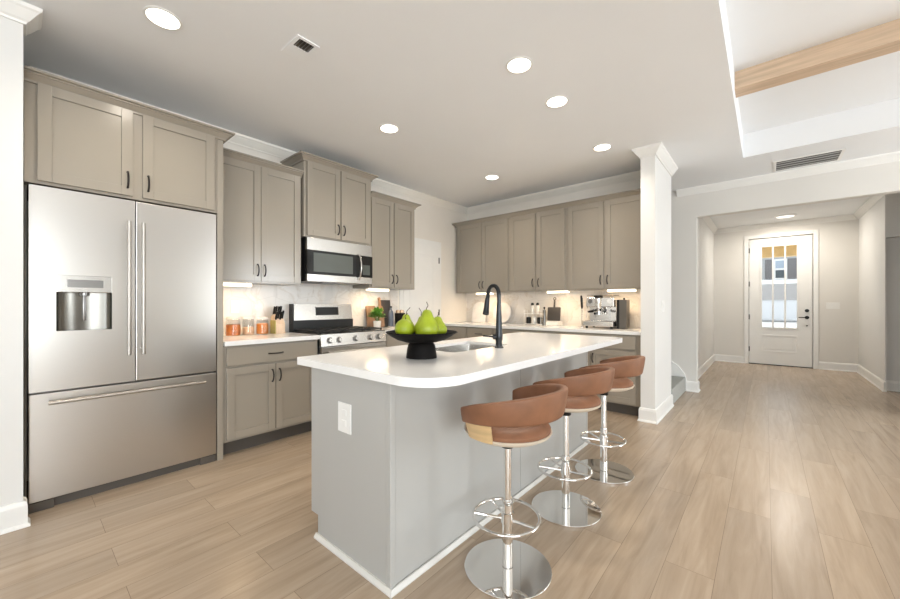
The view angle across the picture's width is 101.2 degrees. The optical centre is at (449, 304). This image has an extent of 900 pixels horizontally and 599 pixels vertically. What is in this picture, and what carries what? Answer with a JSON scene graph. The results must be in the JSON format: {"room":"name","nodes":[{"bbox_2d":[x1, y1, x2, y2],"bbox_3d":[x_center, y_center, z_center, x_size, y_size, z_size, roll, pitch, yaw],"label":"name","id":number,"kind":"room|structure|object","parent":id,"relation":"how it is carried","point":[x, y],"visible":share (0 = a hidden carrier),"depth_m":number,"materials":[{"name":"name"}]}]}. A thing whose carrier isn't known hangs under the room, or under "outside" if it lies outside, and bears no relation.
{"room":"kitchen","nodes":[
{"label":"kitchen","id":0,"kind":"room"},
{"bbox_2d":[0,16,22,505],"bbox_3d":[-2.708,-0.212,2.223,0.895,2.825,0.179,0,0,41],"label":"wall","id":1,"kind":"structure","parent":0,"point":[11,32],"depth_m":1.97,"materials":[{"name":"paint"}]},
{"bbox_2d":[23,68,466,480],"bbox_3d":[-1.341,-0.253,4.410,0.130,2.905,5.160,0,0,41],"label":"wall","id":2,"kind":"structure","parent":0,"point":[432,222],"depth_m":5.74,"materials":[{"name":"paint"}]},
{"bbox_2d":[223,147,303,285],"bbox_3d":[-1.824,-0.750,3.438,0.398,1.110,0.775,0,0,41],"label":"upper cabinet","id":3,"kind":"object","parent":2,"relation":"attached to","point":[262,197],"visible":0.81,"depth_m":3.33,"materials":[{"name":"beige paint"}]},
{"bbox_2d":[223,282,251,286],"bbox_3d":[-1.925,-0.179,3.264,0.052,0.032,0.320,0,0,41],"label":"light bar","id":4,"kind":"object","parent":3,"relation":"attached to","point":[224,283],"visible":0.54,"depth_m":3.27,"materials":[{"name":"white plastic"}]},
{"bbox_2d":[223,283,397,335],"bbox_3d":[-1.471,0.010,4.152,0.008,0.580,2.320,0,0,41],"label":"backsplash","id":5,"kind":"structure","parent":2,"relation":"attached to","point":[255,301],"depth_m":3.89,"materials":[{"name":"tile"}]},
{"bbox_2d":[231,301,238,312],"bbox_3d":[-2.029,0.021,3.488,0.007,0.118,0.075,0,0,41],"label":"switch plate","id":6,"kind":"object","parent":5,"relation":"attached to","point":[234,304],"visible":1,"depth_m":3.48,"materials":[{"name":"white plastic"}]},
{"bbox_2d":[280,150,378,245],"bbox_3d":[-1.288,-1.075,4.037,0.433,0.806,0.940,0,0,41],"label":"upper cabinet","id":7,"kind":"object","parent":2,"relation":"attached to","point":[335,196],"visible":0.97,"depth_m":3.86,"materials":[{"name":"beige paint"}]},
{"bbox_2d":[301,237,371,284],"bbox_3d":[-1.268,-0.444,4.032,0.462,0.448,0.790,0,0,41],"label":"microwave","id":8,"kind":"object","parent":7,"relation":"attached to","point":[323,261],"visible":0.97,"depth_m":3.87,"materials":[{"name":"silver metal"}]},
{"bbox_2d":[29,65,640,213],"bbox_3d":[-0.218,-1.560,3.442,2.835,0.088,4.850,0,0,41],"label":"trim","id":9,"kind":"structure","parent":2,"relation":"attached to","point":[238,139],"depth_m":4.84,"materials":[{"name":"white paint"}]},
{"bbox_2d":[353,191,420,289],"bbox_3d":[-0.780,-0.750,4.658,0.398,1.110,0.786,0,0,41],"label":"upper cabinet","id":10,"kind":"object","parent":2,"relation":"attached to","point":[392,218],"visible":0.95,"depth_m":4.50,"materials":[{"name":"beige paint"}]},
{"bbox_2d":[366,288,388,291],"bbox_3d":[-0.878,-0.179,4.488,0.052,0.032,0.320,0,0,41],"label":"light bar","id":11,"kind":"object","parent":10,"relation":"attached to","point":[367,289],"visible":0.98,"depth_m":4.44,"materials":[{"name":"white plastic"}]},
{"bbox_2d":[399,238,440,316],"bbox_3d":[-0.415,0.122,5.378,0.018,2.155,0.846,0,0,41],"label":"trim","id":12,"kind":"structure","parent":2,"relation":"attached to","point":[417,240],"depth_m":5.56,"materials":[{"name":"white paint"}]},
{"bbox_2d":[403,242,439,325],"bbox_3d":[-0.405,0.150,5.375,0.030,2.080,0.725,0,0,41],"label":"door","id":13,"kind":"structure","parent":2,"relation":"in","point":[426,256],"depth_m":5.39,"materials":[{"name":"white paint"}]},
{"bbox_2d":[373,321,380,327],"bbox_3d":[-0.887,0.241,4.502,0.096,0.088,0.096,0,0,41],"label":"pot","id":14,"kind":"object","parent":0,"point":[376,323],"depth_m":4.46,"materials":[{"name":"white ceramic"}]},
{"bbox_2d":[0,361,899,598],"bbox_3d":[2.549,1.225,2.558,8.450,0.050,14.800,0,0,41],"label":"floor","id":15,"kind":"structure","parent":0,"point":[763,481],"depth_m":2.02,"materials":[{"name":"brown wood"}]},
{"bbox_2d":[28,184,215,513],"bbox_3d":[-2.305,0.255,2.647,0.656,1.890,0.948,0,0,41],"label":"refrigerator","id":16,"kind":"object","parent":15,"relation":"on","point":[122,292],"visible":1,"depth_m":2.38,"materials":[{"name":"metal"}]},
{"bbox_2d":[23,65,234,497],"bbox_3d":[-2.277,-0.067,2.685,0.679,2.533,1.078,0,0,41],"label":"tall cabinet","id":17,"kind":"object","parent":15,"relation":"on","point":[78,137],"visible":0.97,"depth_m":2.38,"materials":[{"name":"beige paint"}]},
{"bbox_2d":[223,339,316,454],"bbox_3d":[-1.718,0.763,3.363,0.654,0.874,0.800,0,0,41],"label":"base cabinet","id":18,"kind":"object","parent":15,"relation":"on","point":[267,395],"visible":0.85,"depth_m":3.12,"materials":[{"name":"beige paint"}]},
{"bbox_2d":[223,332,319,345],"bbox_3d":[-1.718,0.305,3.365,0.636,0.038,0.802,0,0,41],"label":"countertop","id":19,"kind":"structure","parent":18,"relation":"on","point":[242,339],"depth_m":3.21,"materials":[{"name":"white stone"}]},
{"bbox_2d":[226,317,239,335],"bbox_3d":[-1.960,0.198,3.340,0.120,0.176,0.120,0,0,41],"label":"glass jar","id":20,"kind":"object","parent":19,"relation":"on","point":[231,329],"visible":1,"depth_m":3.29,"materials":[{"name":"glass"}]},
{"bbox_2d":[243,317,253,334],"bbox_3d":[-1.891,0.200,3.466,0.100,0.171,0.100,0,0,41],"label":"glass jar","id":21,"kind":"object","parent":19,"relation":"on","point":[246,330],"visible":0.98,"depth_m":3.42,"materials":[{"name":"glass"}]},
{"bbox_2d":[256,317,267,333],"bbox_3d":[-1.794,0.203,3.534,0.106,0.166,0.106,0,0,41],"label":"glass jar","id":22,"kind":"object","parent":19,"relation":"on","point":[261,328],"visible":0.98,"depth_m":3.49,"materials":[{"name":"glass"}]},
{"bbox_2d":[270,306,284,333],"bbox_3d":[-1.718,0.149,3.687,0.116,0.273,0.098,0,0,41],"label":"knife block","id":23,"kind":"object","parent":19,"relation":"on","point":[277,324],"visible":1,"depth_m":3.67,"materials":[{"name":"brown wood"}]},
{"bbox_2d":[289,304,385,354],"bbox_3d":[-1.171,0.597,3.949,0.697,1.207,0.780,0,0,41],"label":"gas range","id":24,"kind":"object","parent":15,"relation":"on","point":[333,323],"visible":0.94,"depth_m":3.90,"materials":[{"name":"metal"}]},
{"bbox_2d":[293,326,384,334],"bbox_3d":[-1.185,0.277,3.961,0.570,0.046,0.780,0,0,41],"label":"cooktop","id":25,"kind":"object","parent":24,"relation":"in","point":[316,330],"depth_m":3.85,"materials":[{"name":"metal"}]},
{"bbox_2d":[385,334,408,346],"bbox_3d":[-0.705,0.763,4.548,0.654,0.874,0.722,0,0,41],"label":"base cabinet","id":26,"kind":"object","parent":15,"relation":"on","point":[390,341],"visible":0.02,"depth_m":4.17,"materials":[{"name":"beige paint"}]},
{"bbox_2d":[381,326,394,333],"bbox_3d":[-0.704,0.305,4.551,0.636,0.038,0.727,0,0,41],"label":"countertop","id":27,"kind":"structure","parent":26,"relation":"on","point":[387,328],"depth_m":4.42,"materials":[{"name":"white stone"}]},
{"bbox_2d":[365,306,375,326],"bbox_3d":[-0.988,0.149,4.620,0.048,0.270,0.140,0,0,41],"label":"serving board","id":28,"kind":"object","parent":27,"relation":"on","point":[369,320],"visible":0.54,"depth_m":4.59,"materials":[{"name":"brown wood"}]},
{"bbox_2d":[369,307,386,327],"bbox_3d":[-0.888,0.155,4.502,0.215,0.260,0.228,0,0,41],"label":"potted herb","id":29,"kind":"object","parent":27,"relation":"on","point":[376,312],"visible":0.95,"depth_m":4.47,"materials":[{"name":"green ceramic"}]},
{"bbox_2d":[378,297,384,326],"bbox_3d":[-0.881,0.096,4.681,0.078,0.377,0.085,0,0,41],"label":"serving board","id":30,"kind":"object","parent":27,"relation":"on","point":[379,299],"visible":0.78,"depth_m":4.68,"materials":[{"name":"brown wood"}]},
{"bbox_2d":[381,300,389,326],"bbox_3d":[-0.836,0.112,4.800,0.049,0.344,0.170,0,0,41],"label":"cutting board","id":31,"kind":"object","parent":27,"relation":"on","point":[385,304],"visible":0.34,"depth_m":4.80,"materials":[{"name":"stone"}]},
{"bbox_2d":[395,310,404,324],"bbox_3d":[-0.656,0.176,4.857,0.136,0.218,0.136,0,0,41],"label":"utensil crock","id":32,"kind":"object","parent":27,"relation":"on","point":[399,314],"visible":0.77,"depth_m":4.80,"materials":[{"name":"black ceramic"}]},
{"bbox_3d":[-0.724,0.280,4.731,0.150,0.010,0.150,0,0,41],"label":"saucer","id":33,"kind":"object","parent":27,"relation":"on","visible":0},
{"bbox_2d":[388,306,392,325],"bbox_3d":[-0.756,0.146,4.725,0.064,0.256,0.064,0,0,41],"label":"bottle","id":34,"kind":"object","parent":33,"relation":"on","point":[390,314],"visible":0.95,"depth_m":4.70,"materials":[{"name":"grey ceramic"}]},
{"bbox_2d":[312,352,589,597],"bbox_3d":[0.221,0.763,2.595,0.712,0.874,2.254,0,0,41],"label":"kitchen island","id":35,"kind":"object","parent":15,"relation":"on","point":[398,477],"visible":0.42,"depth_m":1.75,"materials":[{"name":"grey paint"}]},
{"bbox_2d":[342,409,345,426],"bbox_3d":[-0.500,0.535,1.744,0.034,0.078,0.002,0,0,41],"label":"socket","id":36,"kind":"object","parent":35,"relation":"attached to","point":[343,410],"depth_m":1.74,"materials":[{"name":"white plastic"}]},
{"bbox_2d":[338,401,350,434],"bbox_3d":[-0.498,0.535,1.747,0.104,0.140,0.006,0,0,41],"label":"outlet plate","id":37,"kind":"object","parent":35,"relation":"attached to","point":[344,407],"depth_m":1.74,"materials":[{"name":"white plastic"}]},
{"bbox_2d":[297,332,621,387],"bbox_3d":[0.340,0.305,2.614,1.010,0.038,2.445,0,0,41],"label":"island countertop","id":38,"kind":"structure","parent":35,"relation":"on","point":[389,365],"depth_m":1.96,"materials":[{"name":"white stone"}]},
{"bbox_2d":[386,330,456,359],"bbox_3d":[-0.154,0.215,2.000,0.384,0.141,0.384,0,0,41],"label":"footed bowl","id":39,"kind":"object","parent":38,"relation":"on","point":[420,346],"visible":0.91,"depth_m":1.92,"materials":[{"name":"ceramic"}]},
{"bbox_2d":[395,313,413,333],"bbox_3d":[-0.239,0.107,1.932,0.100,0.127,0.100,0,0,12],"label":"pear","id":40,"kind":"object","parent":39,"relation":"on","point":[404,326],"visible":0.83,"depth_m":1.90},
{"bbox_2d":[402,308,414,333],"bbox_3d":[-0.242,0.096,2.040,0.099,0.163,0.099,0,0,12],"label":"pear","id":41,"kind":"object","parent":39,"relation":"in","point":[407,316],"visible":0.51,"depth_m":2.03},
{"bbox_2d":[415,302,438,333],"bbox_3d":[-0.120,0.085,1.940,0.126,0.201,0.126,0,0,4],"label":"pear","id":42,"kind":"object","parent":39,"relation":"in","point":[427,324],"visible":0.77,"depth_m":1.90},
{"bbox_2d":[435,312,446,333],"bbox_3d":[-0.068,0.110,2.048,0.105,0.137,0.105,0,0,0],"label":"pear","id":43,"kind":"object","parent":39,"relation":"in","point":[442,327],"visible":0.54,"depth_m":2.02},
{"bbox_2d":[436,344,494,351],"bbox_3d":[0.088,0.403,2.550,0.410,0.194,0.650,0,0,41],"label":"sink","id":44,"kind":"object","parent":38,"relation":"in","point":[463,347],"visible":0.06,"depth_m":2.81,"materials":[{"name":"metal"}]},
{"bbox_2d":[483,284,503,347],"bbox_3d":[0.264,0.072,2.484,0.116,0.427,0.196,0,0,-31],"label":"faucet","id":45,"kind":"object","parent":38,"relation":"on","point":[498,336],"visible":1,"depth_m":2.43,"materials":[{"name":"metal"}]},
{"bbox_2d":[443,326,493,340],"bbox_3d":[0.431,0.763,5.621,0.930,0.874,0.676,0,0,41],"label":"base cabinet","id":46,"kind":"object","parent":15,"relation":"on","point":[462,332],"visible":0.18,"depth_m":5.36,"materials":[{"name":"beige paint"}]},
{"bbox_2d":[444,322,640,334],"bbox_3d":[1.139,0.305,5.036,2.808,0.038,0.646,0,0,41],"label":"countertop","id":47,"kind":"structure","parent":46,"relation":"on","point":[564,328],"depth_m":4.62,"materials":[{"name":"white stone"}]},
{"bbox_2d":[472,302,485,322],"bbox_3d":[0.468,0.120,5.934,0.260,0.329,0.063,0,0,41],"label":"marble board","id":48,"kind":"object","parent":47,"relation":"on","point":[477,313],"visible":0.75,"depth_m":5.93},
{"bbox_2d":[493,302,510,322],"bbox_3d":[0.797,0.125,5.657,0.320,0.318,0.066,0,0,41],"label":"serving plate","id":49,"kind":"object","parent":47,"relation":"on","point":[505,308],"visible":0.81,"depth_m":5.62,"materials":[{"name":"ceramic"}]},
{"bbox_2d":[542,307,545,324],"bbox_3d":[1.299,0.158,5.086,0.052,0.256,0.052,0,0,41],"label":"pepper mill","id":50,"kind":"object","parent":47,"relation":"on","point":[544,310],"visible":0.99,"depth_m":5.07,"materials":[{"name":"metal"}]},
{"bbox_2d":[546,321,561,325],"bbox_3d":[1.419,0.255,5.037,0.180,0.062,0.140,0,0,41],"label":"box","id":51,"kind":"object","parent":47,"relation":"on","point":[548,323],"visible":0.9,"depth_m":4.98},
{"bbox_2d":[547,297,560,320],"bbox_3d":[1.425,0.059,5.051,0.184,0.322,0.052,0,0,41],"label":"cutting board","id":52,"kind":"object","parent":51,"relation":"on","point":[554,313],"visible":1,"depth_m":5.04,"materials":[{"name":"wood"}]},
{"bbox_2d":[579,295,583,326],"bbox_3d":[1.663,0.085,4.657,0.070,0.402,0.070,0,0,41],"label":"stand","id":53,"kind":"object","parent":47,"relation":"on","point":[581,298],"visible":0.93,"depth_m":4.65,"materials":[{"name":"metal"}]},
{"bbox_2d":[583,295,619,328],"bbox_3d":[1.859,0.084,4.528,0.353,0.404,0.381,0,0,41],"label":"espresso machine","id":54,"kind":"object","parent":47,"relation":"on","point":[603,310],"visible":0.95,"depth_m":4.47,"materials":[{"name":"silver metal"}]},
{"bbox_2d":[583,321,616,326],"bbox_3d":[1.874,0.231,4.546,0.353,0.060,0.335,0,0,41],"label":"drip tray","id":55,"kind":"object","parent":54,"relation":"on","point":[585,323],"depth_m":4.40,"materials":[{"name":"metal"}]},
{"bbox_2d":[617,298,629,328],"bbox_3d":[2.056,0.103,4.386,0.110,0.365,0.140,0,0,41],"label":"coffee grinder","id":56,"kind":"object","parent":47,"relation":"on","point":[623,306],"visible":0.99,"depth_m":4.33,"materials":[{"name":"black metal"}]},
{"bbox_3d":[1.188,0.183,5.221,0.270,0.205,0.110,0,0,41],"label":"rack","id":57,"kind":"object","parent":47,"relation":"on","visible":0},
{"bbox_2d":[532,316,536,323],"bbox_3d":[1.189,0.215,5.220,0.072,0.107,0.072,0,0,41],"label":"canister","id":58,"kind":"object","parent":57,"relation":"in","point":[534,318],"visible":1,"depth_m":5.19,"materials":[{"name":"white ceramic"}]},
{"bbox_2d":[536,303,539,313],"bbox_3d":[1.230,0.050,5.185,0.054,0.153,0.054,0,0,41],"label":"canister","id":59,"kind":"object","parent":57,"relation":"on","point":[537,304],"visible":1,"depth_m":5.17,"materials":[{"name":"white ceramic"}]},
{"bbox_2d":[537,317,541,323],"bbox_3d":[1.256,0.222,5.162,0.070,0.093,0.070,0,0,41],"label":"canister","id":60,"kind":"object","parent":57,"relation":"in","point":[539,319],"visible":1,"depth_m":5.13,"materials":[{"name":"black metal"}]},
{"bbox_2d":[461,384,567,598],"bbox_3d":[0.287,0.777,1.662,0.463,0.846,0.504,0,0,41],"label":"bar stool","id":61,"kind":"object","parent":15,"relation":"on","point":[506,567],"visible":1,"depth_m":1.57,"materials":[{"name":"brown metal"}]},
{"bbox_2d":[466,423,550,442],"bbox_3d":[0.262,0.552,1.684,0.382,0.070,0.382,0,0,41],"label":"seat cushion","id":62,"kind":"object","parent":61,"relation":"on","point":[540,433],"depth_m":1.53,"materials":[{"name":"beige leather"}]},
{"bbox_2d":[494,328,556,333],"bbox_3d":[1.138,0.763,5.016,0.930,0.874,0.676,0,0,41],"label":"base cabinet","id":63,"kind":"object","parent":15,"relation":"on","point":[504,331],"visible":0.06,"depth_m":4.81,"materials":[{"name":"beige paint"}]},
{"bbox_2d":[532,366,614,528],"bbox_3d":[0.707,0.777,2.152,0.463,0.846,0.504,0,0,41],"label":"bar stool","id":64,"kind":"object","parent":15,"relation":"on","point":[563,508],"visible":0.8,"depth_m":2.09,"materials":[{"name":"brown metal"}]},
{"bbox_2d":[565,395,600,408],"bbox_3d":[0.681,0.552,2.174,0.382,0.070,0.382,0,0,41],"label":"seat cushion","id":65,"kind":"object","parent":64,"relation":"on","point":[580,402],"depth_m":2.02,"materials":[{"name":"brown leather"}]},
{"bbox_2d":[557,331,640,415],"bbox_3d":[1.843,0.763,4.413,0.925,0.874,0.676,0,0,41],"label":"base cabinet","id":66,"kind":"object","parent":15,"relation":"on","point":[629,401],"visible":0.34,"depth_m":4.02,"materials":[{"name":"beige paint"}]},
{"bbox_2d":[575,355,644,484],"bbox_3d":[1.130,0.777,2.632,0.463,0.846,0.504,0,0,41],"label":"bar stool","id":67,"kind":"object","parent":15,"relation":"on","point":[605,471],"visible":0.65,"depth_m":2.59,"materials":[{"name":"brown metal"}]},
{"bbox_2d":[612,378,632,388],"bbox_3d":[1.105,0.552,2.654,0.382,0.070,0.382,0,0,41],"label":"seat cushion","id":68,"kind":"object","parent":67,"relation":"on","point":[618,383],"depth_m":2.50,"materials":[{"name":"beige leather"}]},
{"bbox_2d":[671,376,685,403],"bbox_3d":[2.849,1.103,4.836,0.265,0.195,0.985,0,0,41],"label":"stair step","id":69,"kind":"structure","parent":15,"relation":"on","point":[678,384],"depth_m":4.77,"materials":[{"name":"grey carpet"}]},
{"bbox_2d":[21,0,899,228],"bbox_3d":[2.191,-1.833,2.139,8.450,0.455,13.700,0,0,41],"label":"ceiling","id":70,"kind":"structure","parent":0,"point":[633,74],"depth_m":2.69,"materials":[{"name":"paint"}]},
{"bbox_2d":[142,6,182,30],"bbox_3d":[-1.609,-1.603,2.073,0.180,0.005,0.180,0,0,41],"label":"recessed light","id":71,"kind":"object","parent":70,"relation":"in","point":[163,18],"visible":1,"depth_m":2.07,"materials":[{"name":"white plastic"}]},
{"bbox_2d":[281,34,319,61],"bbox_3d":[-0.936,-1.602,2.313,0.210,0.006,0.144,0,0,41],"label":"ceiling vent","id":72,"kind":"object","parent":70,"relation":"in","point":[299,47],"visible":1,"depth_m":2.31,"materials":[{"name":"paint"}]},
{"bbox_2d":[379,124,398,132],"bbox_3d":[-0.554,-1.603,3.368,0.180,0.005,0.180,0,0,41],"label":"recessed light","id":73,"kind":"object","parent":70,"relation":"in","point":[387,128],"visible":1,"depth_m":3.36,"materials":[{"name":"white plastic"}]},
{"bbox_2d":[485,175,498,179],"bbox_3d":[0.530,-1.603,4.659,0.180,0.005,0.180,0,0,41],"label":"recessed light","id":74,"kind":"object","parent":70,"relation":"in","point":[489,177],"visible":1,"depth_m":4.66,"materials":[{"name":"white plastic"}]},
{"bbox_2d":[506,56,532,73],"bbox_3d":[0.464,-1.603,2.477,0.180,0.005,0.180,0,0,41],"label":"recessed light","id":75,"kind":"object","parent":70,"relation":"in","point":[520,64],"visible":1,"depth_m":2.47,"materials":[{"name":"white plastic"}]},
{"bbox_2d":[545,95,568,107],"bbox_3d":[0.846,-1.603,2.922,0.180,0.005,0.180,0,0,41],"label":"recessed light","id":76,"kind":"object","parent":70,"relation":"in","point":[557,101],"visible":1,"depth_m":2.92,"materials":[{"name":"white plastic"}]},
{"bbox_2d":[593,144,611,150],"bbox_3d":[1.555,-1.603,3.773,0.180,0.005,0.180,0,0,41],"label":"recessed light","id":77,"kind":"object","parent":70,"relation":"in","point":[601,147],"visible":1,"depth_m":3.77,"materials":[{"name":"white plastic"}]},
{"bbox_2d":[774,214,796,217],"bbox_3d":[6.050,-1.593,6.668,0.300,0.024,0.300,0,0,41],"label":"recessed light","id":78,"kind":"object","parent":70,"relation":"in","point":[783,215],"visible":1,"depth_m":6.63,"materials":[{"name":"white plastic"}]},
{"bbox_2d":[773,148,845,171],"bbox_3d":[3.979,-1.600,4.123,0.560,0.010,0.410,0,0,41],"label":"ceiling vent","id":79,"kind":"object","parent":70,"relation":"in","point":[835,155],"visible":1,"depth_m":4.11,"materials":[{"name":"metal"}]},
{"bbox_2d":[735,19,899,97],"bbox_3d":[3.881,-1.792,1.688,4.095,0.145,0.160,0,0,41],"label":"ceiling beam","id":80,"kind":"structure","parent":70,"relation":"attached to","point":[883,39],"depth_m":2.65,"materials":[{"name":"brown wood"}]},
{"bbox_2d":[467,179,640,220],"bbox_3d":[1.351,-0.253,5.377,2.965,2.905,0.130,0,0,41],"label":"wall","id":81,"kind":"structure","parent":0,"point":[636,184],"depth_m":5.12,"materials":[{"name":"paint"}]},
{"bbox_2d":[452,213,509,293],"bbox_3d":[0.536,-0.740,5.723,1.054,1.110,0.384,0,0,41],"label":"upper cabinet","id":82,"kind":"object","parent":81,"relation":"attached to","point":[482,244],"visible":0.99,"depth_m":5.56,"materials":[{"name":"beige paint"}]},
{"bbox_2d":[507,203,571,291],"bbox_3d":[1.259,-0.740,5.104,0.850,1.110,0.384,0,0,41],"label":"upper cabinet","id":83,"kind":"object","parent":81,"relation":"attached to","point":[538,236],"visible":0.97,"depth_m":4.96,"materials":[{"name":"beige paint"}]},
{"bbox_2d":[547,290,569,292],"bbox_3d":[1.429,-0.169,4.888,0.300,0.032,0.052,0,0,41],"label":"light bar","id":84,"kind":"object","parent":83,"relation":"attached to","point":[560,291],"visible":0.91,"depth_m":4.84,"materials":[{"name":"white plastic"}]},
{"bbox_2d":[547,291,568,292],"bbox_3d":[1.428,-0.166,4.886,0.292,0.026,0.048,0,0,41],"label":"diffuser","id":85,"kind":"object","parent":84,"relation":"attached to","point":[547,291],"depth_m":4.86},
{"bbox_2d":[466,289,640,327],"bbox_3d":[1.350,0.040,5.287,2.820,0.520,0.008,0,0,41],"label":"tiled wall","id":86,"kind":"structure","parent":81,"relation":"attached to","point":[519,303],"depth_m":5.20,"materials":[{"name":"tile"}]},
{"bbox_2d":[565,188,640,290],"bbox_3d":[1.942,-0.740,4.521,0.945,1.110,0.384,0,0,41],"label":"upper cabinet","id":87,"kind":"object","parent":81,"relation":"attached to","point":[604,231],"visible":0.95,"depth_m":4.40,"materials":[{"name":"beige paint"}]},
{"bbox_2d":[607,289,636,291],"bbox_3d":[2.030,-0.169,4.375,0.320,0.032,0.052,0,0,41],"label":"light bar","id":88,"kind":"object","parent":87,"relation":"attached to","point":[608,290],"visible":0.95,"depth_m":4.35,"materials":[{"name":"white plastic"}]},
{"bbox_2d":[641,155,670,408],"bbox_3d":[2.296,-0.212,4.099,0.133,2.825,0.845,0,0,41],"label":"wall pillar","id":89,"kind":"structure","parent":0,"point":[655,179],"depth_m":3.81,"materials":[{"name":"paint"}]},
{"bbox_2d":[632,142,677,176],"bbox_3d":[2.273,-1.560,4.072,0.273,0.088,0.915,0,0,41],"label":"trim","id":90,"kind":"structure","parent":89,"relation":"attached to","point":[658,149],"depth_m":3.80,"materials":[{"name":"white paint"}]},
{"bbox_2d":[637,394,673,423],"bbox_3d":[2.296,1.130,4.099,0.185,0.140,0.897,0,0,41],"label":"baseboard","id":91,"kind":"structure","parent":89,"relation":"attached to","point":[654,416],"depth_m":3.80,"materials":[{"name":"white paint"}]},
{"bbox_2d":[698,218,713,368],"bbox_3d":[4.497,-0.212,6.668,0.130,2.825,3.620,0,0,41],"label":"wall","id":92,"kind":"structure","parent":0,"point":[705,235],"depth_m":6.84,"materials":[{"name":"paint"}]},
{"bbox_2d":[686,354,743,392],"bbox_3d":[4.656,1.130,6.363,0.508,0.140,3.676,0,0,41],"label":"baseboard","id":93,"kind":"structure","parent":92,"relation":"attached to","point":[692,386],"depth_m":7.19,"materials":[{"name":"white paint"}]},
{"bbox_2d":[702,195,883,233],"bbox_3d":[5.312,-1.560,5.905,2.100,0.088,3.520,0,0,41],"label":"trim","id":94,"kind":"structure","parent":92,"relation":"attached to","point":[872,200],"depth_m":6.94,"materials":[{"name":"white paint"}]},
{"bbox_2d":[671,161,899,381],"bbox_3d":[4.468,-0.212,4.225,7.700,2.825,0.130,0,0,41],"label":"wall","id":95,"kind":"structure","parent":0,"point":[880,179],"depth_m":4.96,"materials":[{"name":"paint"}]},
{"bbox_2d":[671,361,686,389],"bbox_3d":[2.770,0.555,5.575,1.365,1.290,0.025,0,0,41],"label":"trim","id":96,"kind":"structure","parent":95,"relation":"attached to","point":[676,370],"depth_m":5.20,"materials":[{"name":"white paint"}]},
{"bbox_2d":[676,151,899,196],"bbox_3d":[5.199,-1.560,3.469,5.305,0.088,0.070,0,0,41],"label":"trim","id":97,"kind":"structure","parent":95,"relation":"attached to","point":[892,156],"depth_m":4.39,"materials":[{"name":"white paint"}]},
{"bbox_2d":[714,219,858,363],"bbox_3d":[6.468,-0.212,7.318,2.280,2.825,0.130,0,0,41],"label":"wall","id":98,"kind":"structure","parent":0,"point":[838,240],"depth_m":6.84,"materials":[{"name":"paint"}]},
{"bbox_2d":[749,234,812,367],"bbox_3d":[6.484,-0.069,7.271,0.954,2.537,0.160,0,0,41],"label":"door","id":99,"kind":"structure","parent":98,"relation":"in","point":[791,347],"depth_m":7.21,"materials":[{"name":"white paint"}]},
{"bbox_2d":[744,229,818,368],"bbox_3d":[6.451,-0.100,7.233,1.082,2.600,0.020,0,0,41],"label":"trim","id":100,"kind":"structure","parent":98,"relation":"attached to","point":[815,233],"depth_m":6.96,"materials":[{"name":"white paint"}]},
{"bbox_2d":[826,302,839,308],"bbox_3d":[7.010,0.020,6.764,0.175,0.120,0.007,0,0,41],"label":"switch plate","id":101,"kind":"object","parent":98,"relation":"attached to","point":[829,305],"visible":1,"depth_m":6.76,"materials":[{"name":"white plastic"}]},
{"bbox_2d":[859,193,899,380],"bbox_3d":[7.327,-0.212,5.300,1.750,2.825,2.020,0,0,41],"label":"wall","id":102,"kind":"structure","parent":0,"point":[879,227],"depth_m":5.26,"materials":[{"name":"paint"}]},
{"bbox_2d":[819,362,886,391],"bbox_3d":[6.435,1.130,5.980,0.514,0.140,1.946,0,0,41],"label":"baseboard","id":103,"kind":"structure","parent":102,"relation":"attached to","point":[876,381],"depth_m":6.50,"materials":[{"name":"white paint"}]},
{"bbox_2d":[886,380,899,391],"bbox_3d":[6.707,1.130,4.642,1.638,0.140,0.026,0,0,41],"label":"baseboard","id":104,"kind":"structure","parent":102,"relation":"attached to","point":[891,385],"depth_m":5.12,"materials":[{"name":"white paint"}]},
{"bbox_3d":[-3.658,-0.213,0.523,0.130,2.825,3.640,0,0,41],"label":"wall","id":105,"kind":"structure","parent":0,"visible":0},
{"bbox_2d":[0,496,30,534],"bbox_3d":[-3.492,1.130,0.647,0.091,0.140,3.645,0,0,41],"label":"baseboard","id":106,"kind":"structure","parent":105,"relation":"attached to","point":[14,516],"depth_m":1.97,"materials":[{"name":"white paint"}]},
{"bbox_2d":[0,0,42,35],"bbox_3d":[-3.484,-1.560,0.669,0.195,0.088,3.689,0,0,41],"label":"trim","id":107,"kind":"structure","parent":105,"relation":"attached to","point":[30,16],"depth_m":1.98,"materials":[{"name":"white paint"}]},
{"label":"outside","id":108,"kind":"structure","parent":0,"visible":0},
{"bbox_2d":[762,321,796,327],"bbox_3d":[20.223,1.290,22.114,26.000,0.060,40.100,0,0,41],"label":"ground","id":109,"kind":"structure","parent":108,"point":[789,324],"depth_m":23.40,"materials":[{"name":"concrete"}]},
{"bbox_2d":[762,256,796,320],"bbox_3d":[27.960,-2.740,31.932,19.000,8.000,9.120,0,0,41],"label":"house","id":110,"kind":"structure","parent":109,"relation":"on","point":[791,262],"depth_m":28.32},
{"bbox_2d":[765,260,771,279],"bbox_3d":[24.817,-2.715,28.725,0.490,1.550,0.080,0,0,41],"label":"shutter","id":111,"kind":"object","parent":110,"relation":"hanging from","point":[768,263],"depth_m":28.72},
{"bbox_2d":[788,258,796,278],"bbox_3d":[25.832,-2.715,27.857,0.540,1.550,0.080,0,0,41],"label":"shutter","id":112,"kind":"object","parent":110,"relation":"hanging from","point":[792,262],"depth_m":27.83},
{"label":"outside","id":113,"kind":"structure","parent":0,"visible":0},
{"bbox_3d":[7.046,-1.485,7.856,6.500,0.130,1.300,0,0,41],"label":"ceiling","id":114,"kind":"structure","parent":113,"visible":0},
{"bbox_2d":[762,245,796,257],"bbox_3d":[7.404,-1.245,8.274,6.500,0.350,0.200,0,0,41],"label":"beam","id":115,"kind":"structure","parent":114,"relation":"attached to","point":[791,250],"depth_m":8.22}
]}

